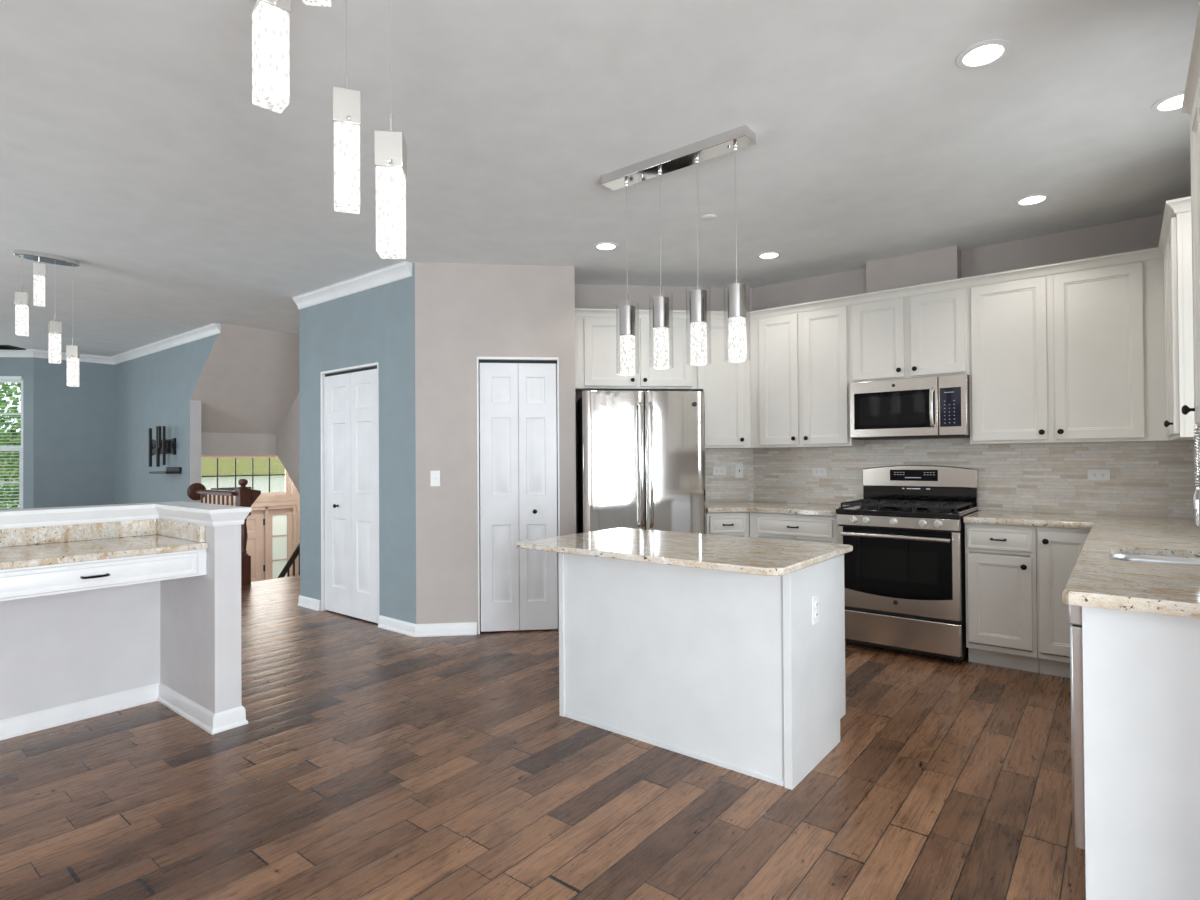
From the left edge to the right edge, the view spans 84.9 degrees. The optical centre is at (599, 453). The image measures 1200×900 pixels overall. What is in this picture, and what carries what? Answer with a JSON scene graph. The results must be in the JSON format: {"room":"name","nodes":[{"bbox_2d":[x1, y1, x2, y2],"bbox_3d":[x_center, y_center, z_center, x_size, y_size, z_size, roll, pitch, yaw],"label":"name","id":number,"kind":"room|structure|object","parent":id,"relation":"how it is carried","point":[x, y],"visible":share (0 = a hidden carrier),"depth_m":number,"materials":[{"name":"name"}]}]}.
{"room":"kitchen","nodes":[
{"label":"kitchen","id":0,"kind":"room"},
{"bbox_2d":[0,357,33,508],"bbox_3d":[-8.012,0.043,8.394,1.485,2.739,0.120,0,-1,-6],"label":"wall","id":1,"kind":"structure","parent":0,"point":[9,366],"depth_m":8.41,"materials":[{"name":"blue paint"}]},
{"bbox_2d":[0,376,22,508],"bbox_3d":[-7.900,-0.055,8.395,1.024,1.872,0.136,0,-1,-6],"label":"window","id":2,"kind":"structure","parent":1,"relation":"in","point":[3,379],"depth_m":8.42,"materials":[{"name":"white paint"}]},
{"bbox_2d":[0,525,240,719],"bbox_3d":[-2.931,0.825,2.411,0.833,1.000,2.720,-1,-1,39],"label":"wall","id":3,"kind":"structure","parent":0,"point":[183,635],"depth_m":3.24,"materials":[{"name":"grey paint"}]},
{"bbox_2d":[0,549,206,600],"bbox_3d":[-2.813,0.525,2.496,0.674,0.126,2.200,-1,-1,39],"label":"desk","id":4,"kind":"object","parent":3,"relation":"attached to","point":[26,582],"visible":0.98,"depth_m":2.83,"materials":[{"name":"white paint"}]},
{"bbox_2d":[0,519,207,569],"bbox_3d":[-2.828,0.405,2.509,0.640,0.114,2.199,-1,-1,39],"label":"countertop","id":5,"kind":"structure","parent":4,"relation":"on","point":[58,544],"depth_m":3.15,"materials":[{"name":"beige stone"}]},
{"bbox_2d":[0,683,247,740],"bbox_3d":[-2.921,1.281,2.416,0.877,0.088,2.742,-1,-1,39],"label":"baseboard","id":6,"kind":"structure","parent":3,"relation":"attached to","point":[213,723],"depth_m":3.24,"materials":[{"name":"white paint"}]},
{"bbox_2d":[0,501,250,528],"bbox_3d":[-2.924,0.308,2.429,0.901,0.082,2.754,-1,-1,39],"label":"wall cap","id":7,"kind":"object","parent":3,"relation":"attached to","point":[213,515],"visible":1,"depth_m":3.25,"materials":[{"name":"white paint"}]},
{"bbox_2d":[33,358,299,507],"bbox_3d":[-6.075,0.794,10.021,0.150,4.239,4.000,-1,-1,39],"label":"wall","id":8,"kind":"structure","parent":0,"point":[73,427],"depth_m":8.74,"materials":[{"name":"blue paint"}]},
{"bbox_2d":[201,455,296,503],"bbox_3d":[-5.845,0.354,10.287,0.152,0.863,2.140,-1,-1,39],"label":"window","id":9,"kind":"structure","parent":8,"relation":"in","point":[269,496],"depth_m":10.71,"materials":[{"name":"paint"}]},
{"bbox_2d":[224,500,299,581],"bbox_3d":[-5.742,1.853,10.372,0.150,2.123,2.030,-1,-1,39],"label":"door","id":10,"kind":"structure","parent":8,"relation":"in","point":[273,528],"depth_m":10.78,"materials":[{"name":"paint"}]},
{"bbox_2d":[114,323,222,503],"bbox_3d":[-5.303,0.021,8.029,3.558,2.739,0.115,-1,-1,39],"label":"wall","id":11,"kind":"structure","parent":0,"point":[152,390],"depth_m":8.13,"materials":[{"name":"blue paint"}]},
{"bbox_2d":[0,323,220,364],"bbox_3d":[-6.567,-1.290,8.124,5.378,0.098,1.908,0,-1,7],"label":"crown molding","id":12,"kind":"structure","parent":11,"relation":"attached to","point":[212,329],"depth_m":8.35,"materials":[{"name":"white paint"}]},
{"bbox_2d":[149,426,175,466],"bbox_3d":[-5.290,-0.079,7.852,0.840,0.475,0.144,-1,-1,39],"label":"wall decor","id":13,"kind":"object","parent":11,"relation":"attached to","point":[158,446],"visible":1,"depth_m":7.68,"materials":[{"name":"black metal"}]},
{"bbox_2d":[149,467,181,473],"bbox_3d":[-5.093,0.199,7.685,0.550,0.075,0.159,-1,-1,39],"label":"shelf","id":14,"kind":"object","parent":11,"relation":"attached to","point":[169,470],"visible":1,"depth_m":7.60,"materials":[{"name":"grey metal"}]},
{"bbox_2d":[190,400,200,502],"bbox_3d":[-4.602,0.388,7.469,0.004,1.986,0.114,-1,-1,39],"label":"trim","id":15,"kind":"structure","parent":11,"relation":"attached to","point":[195,406],"depth_m":7.47,"materials":[{"name":"grey paint"}]},
{"bbox_2d":[201,432,276,454],"bbox_3d":[-4.519,-0.666,8.337,0.120,1.371,1.338,-1,-1,39],"label":"wall","id":16,"kind":"structure","parent":0,"point":[211,443],"depth_m":8.21,"materials":[{"name":"paint"}]},
{"bbox_2d":[190,323,298,433],"bbox_3d":[-4.003,-0.809,7.852,1.295,1.100,1.453,-1,-1,39],"label":"wall","id":17,"kind":"structure","parent":0,"point":[248,383],"depth_m":7.66,"materials":[{"name":"paint"}]},
{"bbox_2d":[276,392,299,493],"bbox_3d":[-3.071,0.003,7.716,2.903,2.739,0.100,-1,-1,39],"label":"wall","id":18,"kind":"structure","parent":0,"point":[288,434],"depth_m":8.32,"materials":[{"name":"beige paint"}]},
{"bbox_2d":[299,262,415,623],"bbox_3d":[-1.982,-0.025,5.384,1.711,2.739,0.120,-1,-1,39],"label":"wall","id":19,"kind":"structure","parent":0,"point":[377,324],"depth_m":5.08,"materials":[{"name":"blue paint"}]},
{"bbox_2d":[298,595,320,610],"bbox_3d":[-2.547,1.308,5.739,0.356,0.088,0.022,-1,-1,39],"label":"baseboard","id":20,"kind":"structure","parent":19,"relation":"attached to","point":[314,604],"depth_m":5.72,"materials":[{"name":"white paint"}]},
{"bbox_2d":[320,362,379,623],"bbox_3d":[-2.030,0.320,5.394,0.865,2.051,0.123,-1,-1,39],"label":"door","id":21,"kind":"structure","parent":19,"relation":"in","point":[349,395],"depth_m":5.38,"materials":[{"name":"white paint"}]},
{"bbox_2d":[293,261,411,309],"bbox_3d":[-2.060,-1.345,5.333,1.681,0.098,0.064,-1,-1,39],"label":"crown molding","id":22,"kind":"structure","parent":19,"relation":"attached to","point":[402,270],"depth_m":5.24,"materials":[{"name":"white paint"}]},
{"bbox_2d":[378,615,476,636],"bbox_3d":[-1.333,1.292,4.866,0.844,0.088,0.195,-1,-1,17],"label":"baseboard","id":23,"kind":"structure","parent":19,"relation":"attached to","point":[403,627],"depth_m":4.81,"materials":[{"name":"white paint"}]},
{"bbox_2d":[415,262,575,633],"bbox_3d":[-0.772,-0.037,4.919,1.175,2.739,0.100,0,-1,-6],"label":"wall","id":24,"kind":"structure","parent":0,"point":[464,313],"depth_m":4.84,"materials":[{"name":"beige paint"}]},
{"bbox_2d":[430,471,439,485],"bbox_3d":[-1.208,0.184,4.808,0.070,0.115,0.018,0,-1,-6],"label":"light switch","id":25,"kind":"object","parent":24,"relation":"attached to","point":[434,475],"visible":1,"depth_m":4.81,"materials":[{"name":"white plastic"}]},
{"bbox_2d":[477,357,559,633],"bbox_3d":[-0.609,0.306,4.923,0.606,2.051,0.123,0,-1,-6],"label":"door","id":26,"kind":"structure","parent":24,"relation":"in","point":[518,502],"depth_m":4.90,"materials":[{"name":"white paint"}]},
{"bbox_2d":[0,575,1085,899],"bbox_3d":[-2.831,1.436,3.787,14.780,0.200,8.400,-1,-1,39],"label":"floor","id":27,"kind":"structure","parent":0,"point":[369,761],"depth_m":2.52,"materials":[{"name":"brown wood"}]},
{"bbox_2d":[187,479,260,585],"bbox_3d":[-4.137,0.823,7.156,1.128,1.104,0.258,-1,-1,31],"label":"stair railing","id":28,"kind":"object","parent":27,"relation":"on","point":[244,496],"visible":0.52,"depth_m":6.85,"materials":[{"name":"brown wood"}]},
{"bbox_2d":[577,388,705,533],"bbox_3d":[0.302,0.425,5.091,0.913,1.802,0.737,0,-1,-6],"label":"refrigerator","id":29,"kind":"object","parent":27,"relation":"on","point":[641,454],"visible":0.59,"depth_m":4.80,"materials":[{"name":"silver metal"}]},
{"bbox_2d":[558,553,845,789],"bbox_3d":[0.463,0.883,3.161,1.210,0.850,0.630,-1,-1,39],"label":"kitchen island","id":30,"kind":"object","parent":27,"relation":"on","point":[733,671],"visible":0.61,"depth_m":2.83,"materials":[{"name":"white paint"}]},
{"bbox_2d":[516,528,852,575],"bbox_3d":[0.381,0.444,3.130,1.359,0.028,0.847,-1,-1,39],"label":"island countertop","id":31,"kind":"structure","parent":30,"relation":"on","point":[747,555],"depth_m":2.94,"materials":[{"name":"beige stone"}]},
{"bbox_2d":[812,595,818,624],"bbox_3d":[0.901,0.652,2.737,0.010,0.115,0.070,-1,-1,39],"label":"power outlet","id":32,"kind":"object","parent":30,"relation":"attached to","point":[815,599],"visible":1,"depth_m":2.73,"materials":[{"name":"white plastic"}]},
{"bbox_2d":[706,512,748,536],"bbox_3d":[0.937,0.887,5.217,0.330,0.872,0.651,0,-1,-6],"label":"base cabinet","id":33,"kind":"object","parent":27,"relation":"on","point":[728,524],"visible":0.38,"depth_m":4.94,"materials":[{"name":"beige paint"}]},
{"bbox_2d":[749,512,837,543],"bbox_3d":[1.564,0.881,4.970,0.668,0.872,0.651,-1,-1,39],"label":"base cabinet","id":34,"kind":"object","parent":27,"relation":"on","point":[808,528],"visible":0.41,"depth_m":4.74,"materials":[{"name":"beige paint"}]},
{"bbox_2d":[706,502,846,516],"bbox_3d":[1.243,0.425,5.100,1.328,0.038,0.856,-1,-1,39],"label":"countertop","id":35,"kind":"structure","parent":34,"relation":"on","point":[711,507],"depth_m":4.92,"materials":[{"name":"beige stone"}]},
{"bbox_2d":[836,465,978,662],"bbox_3d":[2.095,0.696,4.484,0.765,1.226,0.757,-1,-1,39],"label":"gas range","id":36,"kind":"object","parent":27,"relation":"on","point":[904,571],"visible":0.99,"depth_m":4.26,"materials":[{"name":"silver metal"}]},
{"bbox_2d":[836,503,977,518],"bbox_3d":[2.102,0.391,4.490,0.752,0.035,0.660,-1,-1,39],"label":"cooktop","id":37,"kind":"object","parent":36,"relation":"in","point":[849,511],"depth_m":4.29,"materials":[{"name":"black metal"}]},
{"bbox_2d":[965,523,1038,672],"bbox_3d":[2.577,0.867,4.161,0.369,0.872,0.651,-1,-1,39],"label":"base cabinet","id":38,"kind":"object","parent":27,"relation":"on","point":[1000,560],"visible":0.99,"depth_m":3.94,"materials":[{"name":"beige paint"}]},
{"bbox_2d":[1036,527,1089,677],"bbox_3d":[2.836,0.863,3.956,0.289,0.872,0.650,-1,-1,39],"label":"base cabinet","id":39,"kind":"object","parent":27,"relation":"on","point":[1058,549],"visible":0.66,"depth_m":3.78,"materials":[{"name":"beige paint"}]},
{"bbox_2d":[1069,605,1084,850],"bbox_3d":[1.759,0.854,1.895,0.620,0.868,0.610,-1,-1,39],"label":"dishwasher","id":40,"kind":"object","parent":27,"relation":"on","point":[1075,612],"visible":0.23,"depth_m":1.84,"materials":[{"name":"grey metal"}]},
{"bbox_2d":[1082,606,1199,899],"bbox_3d":[1.575,0.849,1.624,0.607,0.876,0.032,-1,-1,39],"label":"cabinet end panel","id":41,"kind":"object","parent":27,"relation":"on","point":[1141,671],"visible":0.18,"depth_m":1.73,"materials":[{"name":"white paint"}]},
{"bbox_3d":[2.475,0.856,2.807,0.650,0.872,1.693,-1,-1,39],"label":"base cabinet","id":42,"kind":"object","parent":27,"relation":"on","visible":0},
{"bbox_2d":[964,510,1199,618],"bbox_3d":[2.206,0.400,2.967,1.286,0.038,2.992,-1,-1,39],"label":"countertop","id":43,"kind":"structure","parent":42,"relation":"on","point":[1096,580],"depth_m":2.27,"materials":[{"name":"beige stone"}]},
{"bbox_2d":[1110,554,1199,565],"bbox_3d":[2.104,0.491,2.394,0.412,0.168,0.514,-1,-1,39],"label":"sink","id":44,"kind":"object","parent":43,"relation":"in","point":[1123,557],"visible":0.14,"depth_m":2.61,"materials":[{"name":"metal"}]},
{"bbox_2d":[1193,423,1199,525],"bbox_3d":[2.219,0.084,2.261,0.257,0.581,0.131,-1,-1,39],"label":"kitchen faucet","id":45,"kind":"object","parent":43,"relation":"on","point":[1196,499],"visible":0.93,"depth_m":2.36,"materials":[{"name":"silver metal"}]},
{"bbox_2d":[0,0,1199,356],"bbox_3d":[-2.609,-1.476,4.132,15.200,0.150,9.600,-1,-1,39],"label":"ceiling","id":46,"kind":"structure","parent":0,"point":[135,147],"depth_m":2.97,"materials":[{"name":"paint"}]},
{"bbox_2d":[0,345,25,349],"bbox_3d":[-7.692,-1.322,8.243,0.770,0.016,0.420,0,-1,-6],"label":"ceiling fan","id":47,"kind":"object","parent":46,"relation":"in","point":[2,347],"visible":0.66,"depth_m":8.25,"materials":[{"name":"grey metal"}]},
{"bbox_2d":[14,249,79,386],"bbox_3d":[-3.875,-0.934,4.605,0.150,0.908,0.364,-1,-1,39],"label":"pendant light","id":48,"kind":"object","parent":46,"relation":"hanging from","point":[39,269],"visible":1,"depth_m":4.56,"materials":[{"name":"white glass"}]},
{"bbox_2d":[250,0,406,258],"bbox_3d":[-0.645,-0.960,1.554,0.230,0.954,0.380,-1,-1,39],"label":"pendant light","id":49,"kind":"object","parent":46,"relation":"hanging from","point":[270,18],"visible":1,"depth_m":1.57,"materials":[{"name":"white glass"}]},
{"bbox_2d":[593,242,618,250],"bbox_3d":[0.041,-1.411,4.479,0.172,0.008,0.172,-1,-1,39],"label":"recessed light","id":50,"kind":"object","parent":46,"relation":"in","point":[605,246],"visible":1,"depth_m":4.46,"materials":[{"name":"white paint"}]},
{"bbox_2d":[649,200,673,369],"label":"linear pendant light","id":51,"kind":"object","parent":46,"relation":"hanging from","point":[661,315],"depth_m":3.16,"materials":[{"name":"white glass"}]},
{"bbox_2d":[601,125,755,222],"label":"linear pendant light","id":52,"kind":"object","parent":46,"relation":"hanging from","point":[735,139],"depth_m":3.09,"materials":[{"name":"silver metal"}]},
{"bbox_2d":[616,275,638,374],"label":"linear pendant light","id":53,"kind":"object","parent":52,"relation":"hanging from","point":[627,313],"depth_m":3.29,"materials":[{"name":"white glass"}]},
{"bbox_2d":[686,277,710,365],"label":"linear pendant light","id":54,"kind":"object","parent":52,"relation":"hanging from","point":[697,298],"depth_m":3.03,"materials":[{"name":"white glass"}]},
{"bbox_2d":[702,214,715,219],"bbox_3d":[0.657,-1.421,3.955,0.088,0.006,0.088,-1,-1,39],"label":"sprinkler cover","id":55,"kind":"object","parent":46,"relation":"attached to","point":[709,216],"visible":1,"depth_m":3.94,"materials":[{"name":"paint"}]},
{"bbox_2d":[723,233,750,362],"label":"linear pendant light","id":56,"kind":"object","parent":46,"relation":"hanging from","point":[736,292],"depth_m":2.91,"materials":[{"name":"white glass"}]},
{"bbox_2d":[757,251,780,258],"bbox_3d":[1.211,-1.417,4.702,0.172,0.008,0.172,-1,-1,39],"label":"recessed light","id":57,"kind":"object","parent":46,"relation":"in","point":[771,254],"visible":1,"depth_m":4.69,"materials":[{"name":"white paint"}]},
{"bbox_2d":[956,39,1010,68],"bbox_3d":[1.385,-1.439,2.372,0.172,0.008,0.172,-1,-1,39],"label":"recessed light","id":58,"kind":"object","parent":46,"relation":"in","point":[988,52],"visible":1,"depth_m":2.36,"materials":[{"name":"white paint"}]},
{"bbox_2d":[1014,194,1049,205],"bbox_3d":[2.449,-1.435,3.718,0.172,0.008,0.172,-1,-1,39],"label":"recessed light","id":59,"kind":"object","parent":46,"relation":"in","point":[1033,199],"visible":1,"depth_m":3.71,"materials":[{"name":"white paint"}]},
{"bbox_2d":[1151,91,1183,112],"bbox_3d":[2.375,-1.443,2.695,0.172,0.008,0.172,-1,-1,39],"label":"recessed light","id":60,"kind":"object","parent":46,"relation":"in","point":[1173,102],"visible":0.67,"depth_m":2.71,"materials":[{"name":"white paint"}]},
{"bbox_2d":[518,284,751,615],"bbox_3d":[-0.056,-0.037,5.516,2.733,2.739,0.120,0,-1,-6],"label":"wall","id":61,"kind":"structure","parent":0,"point":[586,296],"depth_m":5.51,"materials":[{"name":"beige paint"}]},
{"bbox_2d":[575,317,694,392],"bbox_3d":[0.262,-0.790,5.303,0.968,0.563,0.367,0,-1,-6],"label":"upper cabinet","id":62,"kind":"object","parent":61,"relation":"attached to","point":[597,339],"visible":0.79,"depth_m":5.15,"materials":[{"name":"beige paint"}]},
{"bbox_2d":[695,319,750,448],"bbox_3d":[0.969,-0.559,5.380,0.454,1.033,0.366,0,-1,-6],"label":"upper cabinet","id":63,"kind":"object","parent":61,"relation":"attached to","point":[725,384],"visible":0.68,"depth_m":5.24,"materials":[{"name":"beige paint"}]},
{"bbox_2d":[705,448,753,501],"bbox_3d":[0.995,0.169,5.567,0.629,0.486,0.010,0,-1,-6],"label":"backsplash","id":64,"kind":"structure","parent":61,"relation":"attached to","point":[719,488],"depth_m":5.57,"materials":[{"name":"tile"}]},
{"bbox_2d":[713,467,725,474],"bbox_3d":[1.013,0.149,5.559,0.115,0.070,0.010,0,-1,-6],"label":"power outlet","id":65,"kind":"object","parent":64,"relation":"attached to","point":[716,470],"visible":1,"depth_m":5.56,"materials":[{"name":"white plastic"}]},
{"bbox_2d":[735,464,742,477],"bbox_3d":[1.183,0.150,5.574,0.070,0.115,0.018,0,-1,-6],"label":"light switch","id":66,"kind":"object","parent":64,"relation":"attached to","point":[738,467],"visible":1,"depth_m":5.58,"materials":[{"name":"white plastic"}]},
{"bbox_2d":[866,245,961,292],"bbox_3d":[2.265,-1.287,4.755,0.605,0.281,0.150,-1,-1,39],"label":"wall","id":67,"kind":"structure","parent":0,"point":[941,264],"depth_m":4.68,"materials":[{"name":"beige paint"}]},
{"bbox_2d":[752,214,1163,516],"bbox_3d":[2.573,-0.062,4.679,3.138,2.739,0.120,-1,-1,39],"label":"wall","id":68,"kind":"structure","parent":0,"point":[1139,233],"depth_m":4.41,"materials":[{"name":"beige paint"}]},
{"bbox_2d":[750,305,864,447],"bbox_3d":[1.599,-0.566,5.131,0.794,1.033,0.366,-1,-1,39],"label":"upper cabinet","id":69,"kind":"object","parent":68,"relation":"attached to","point":[800,362],"visible":1,"depth_m":5.01,"materials":[{"name":"beige paint"}]},
{"bbox_2d":[850,287,968,382],"bbox_3d":[2.205,-0.801,4.649,0.762,0.578,0.366,-1,-1,39],"label":"upper cabinet","id":70,"kind":"object","parent":68,"relation":"attached to","point":[927,334],"visible":0.96,"depth_m":4.51,"materials":[{"name":"beige paint"}]},
{"bbox_2d":[849,374,969,439],"bbox_3d":[2.182,-0.308,4.599,0.747,0.406,0.445,-1,-1,39],"label":"microwave","id":71,"kind":"object","parent":70,"relation":"attached to","point":[933,407],"visible":0.98,"depth_m":4.45,"materials":[{"name":"grey metal"}]},
{"bbox_2d":[753,437,1199,517],"bbox_3d":[2.475,0.141,4.673,2.988,0.506,0.010,-1,-1,39],"label":"backsplash","id":72,"kind":"structure","parent":68,"relation":"attached to","point":[1154,479],"depth_m":4.38,"materials":[{"name":"tile"}]},
{"bbox_2d":[812,468,826,475],"bbox_3d":[1.751,0.148,5.237,0.115,0.070,0.010,-1,-1,39],"label":"power outlet","id":73,"kind":"object","parent":72,"relation":"attached to","point":[815,471],"visible":1,"depth_m":5.24,"materials":[{"name":"white plastic"}]},
{"bbox_2d":[1087,469,1109,480],"bbox_3d":[3.140,0.136,4.130,0.115,0.070,0.010,-1,-1,39],"label":"power outlet","id":74,"kind":"object","parent":72,"relation":"attached to","point":[1093,474],"visible":1,"depth_m":4.13,"materials":[{"name":"white plastic"}]},
{"bbox_2d":[968,258,1168,444],"bbox_3d":[2.890,-0.583,4.101,0.991,1.033,0.366,-1,-1,39],"label":"upper cabinet","id":75,"kind":"object","parent":68,"relation":"attached to","point":[1074,356],"visible":0.93,"depth_m":3.96,"materials":[{"name":"beige paint"}]},
{"bbox_3d":[2.624,-0.083,2.354,0.140,2.739,3.452,-1,-1,39],"label":"wall","id":76,"kind":"structure","parent":0,"visible":0},
{"bbox_2d":[1164,211,1196,439],"bbox_3d":[3.024,-0.592,3.279,0.352,1.033,0.857,-1,-1,39],"label":"upper cabinet","id":77,"kind":"object","parent":76,"relation":"attached to","point":[1178,296],"visible":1,"depth_m":3.02,"materials":[{"name":"beige paint"}]},
{"bbox_2d":[575,196,1190,319],"bbox_3d":[1.600,-1.116,4.327,3.858,0.056,1.060,-1,-1,39],"label":"crown molding","id":78,"kind":"structure","parent":77,"relation":"attached to","point":[1172,207],"depth_m":4.31,"materials":[{"name":"beige paint"}]},
{"bbox_2d":[1181,2,1199,423],"bbox_3d":[1.857,-0.624,1.815,0.352,1.088,0.786,-1,-1,39],"label":"upper cabinet","id":79,"kind":"object","parent":76,"relation":"attached to","point":[1195,116],"depth_m":2.11,"materials":[{"name":"beige paint"}]},
{"label":"outside","id":80,"kind":"structure","parent":0,"visible":0},
{"bbox_3d":[-18.437,3.217,17.887,28.800,0.200,55.000,-1,-1,39],"label":"ground","id":81,"kind":"structure","parent":80,"visible":0},
{"bbox_2d":[0,383,20,509],"bbox_3d":[-10.310,0.410,10.500,3.627,5.077,3.640,-1,-1,39],"label":"leafy tree","id":82,"kind":"object","parent":81,"relation":"on","point":[5,387],"visible":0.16,"depth_m":10.50,"materials":[{"name":"green plant"}]},
{"bbox_2d":[0,434,284,507],"bbox_3d":[-13.755,1.293,24.393,4.450,3.600,21.400,-1,-1,39],"label":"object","id":83,"kind":"structure","parent":81,"relation":"on","point":[226,466],"depth_m":22.65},
{"bbox_3d":[-4.347,2.944,9.199,3.930,0.100,2.920,-1,-1,39],"label":"floor","id":84,"kind":"structure","parent":0,"visible":0},
{"bbox_3d":[-4.187,2.068,7.923,1.910,1.312,0.980,-1,-1,39],"label":"staircase","id":85,"kind":"structure","parent":84,"relation":"on","visible":0},
{"bbox_2d":[278,543,299,577],"bbox_3d":[-3.830,1.517,8.124,0.791,1.029,0.064,-1,-1,39],"label":"stair handrail","id":86,"kind":"object","parent":85,"relation":"on","point":[296,552],"visible":0.34,"depth_m":8.07,"materials":[{"name":"black metal"}]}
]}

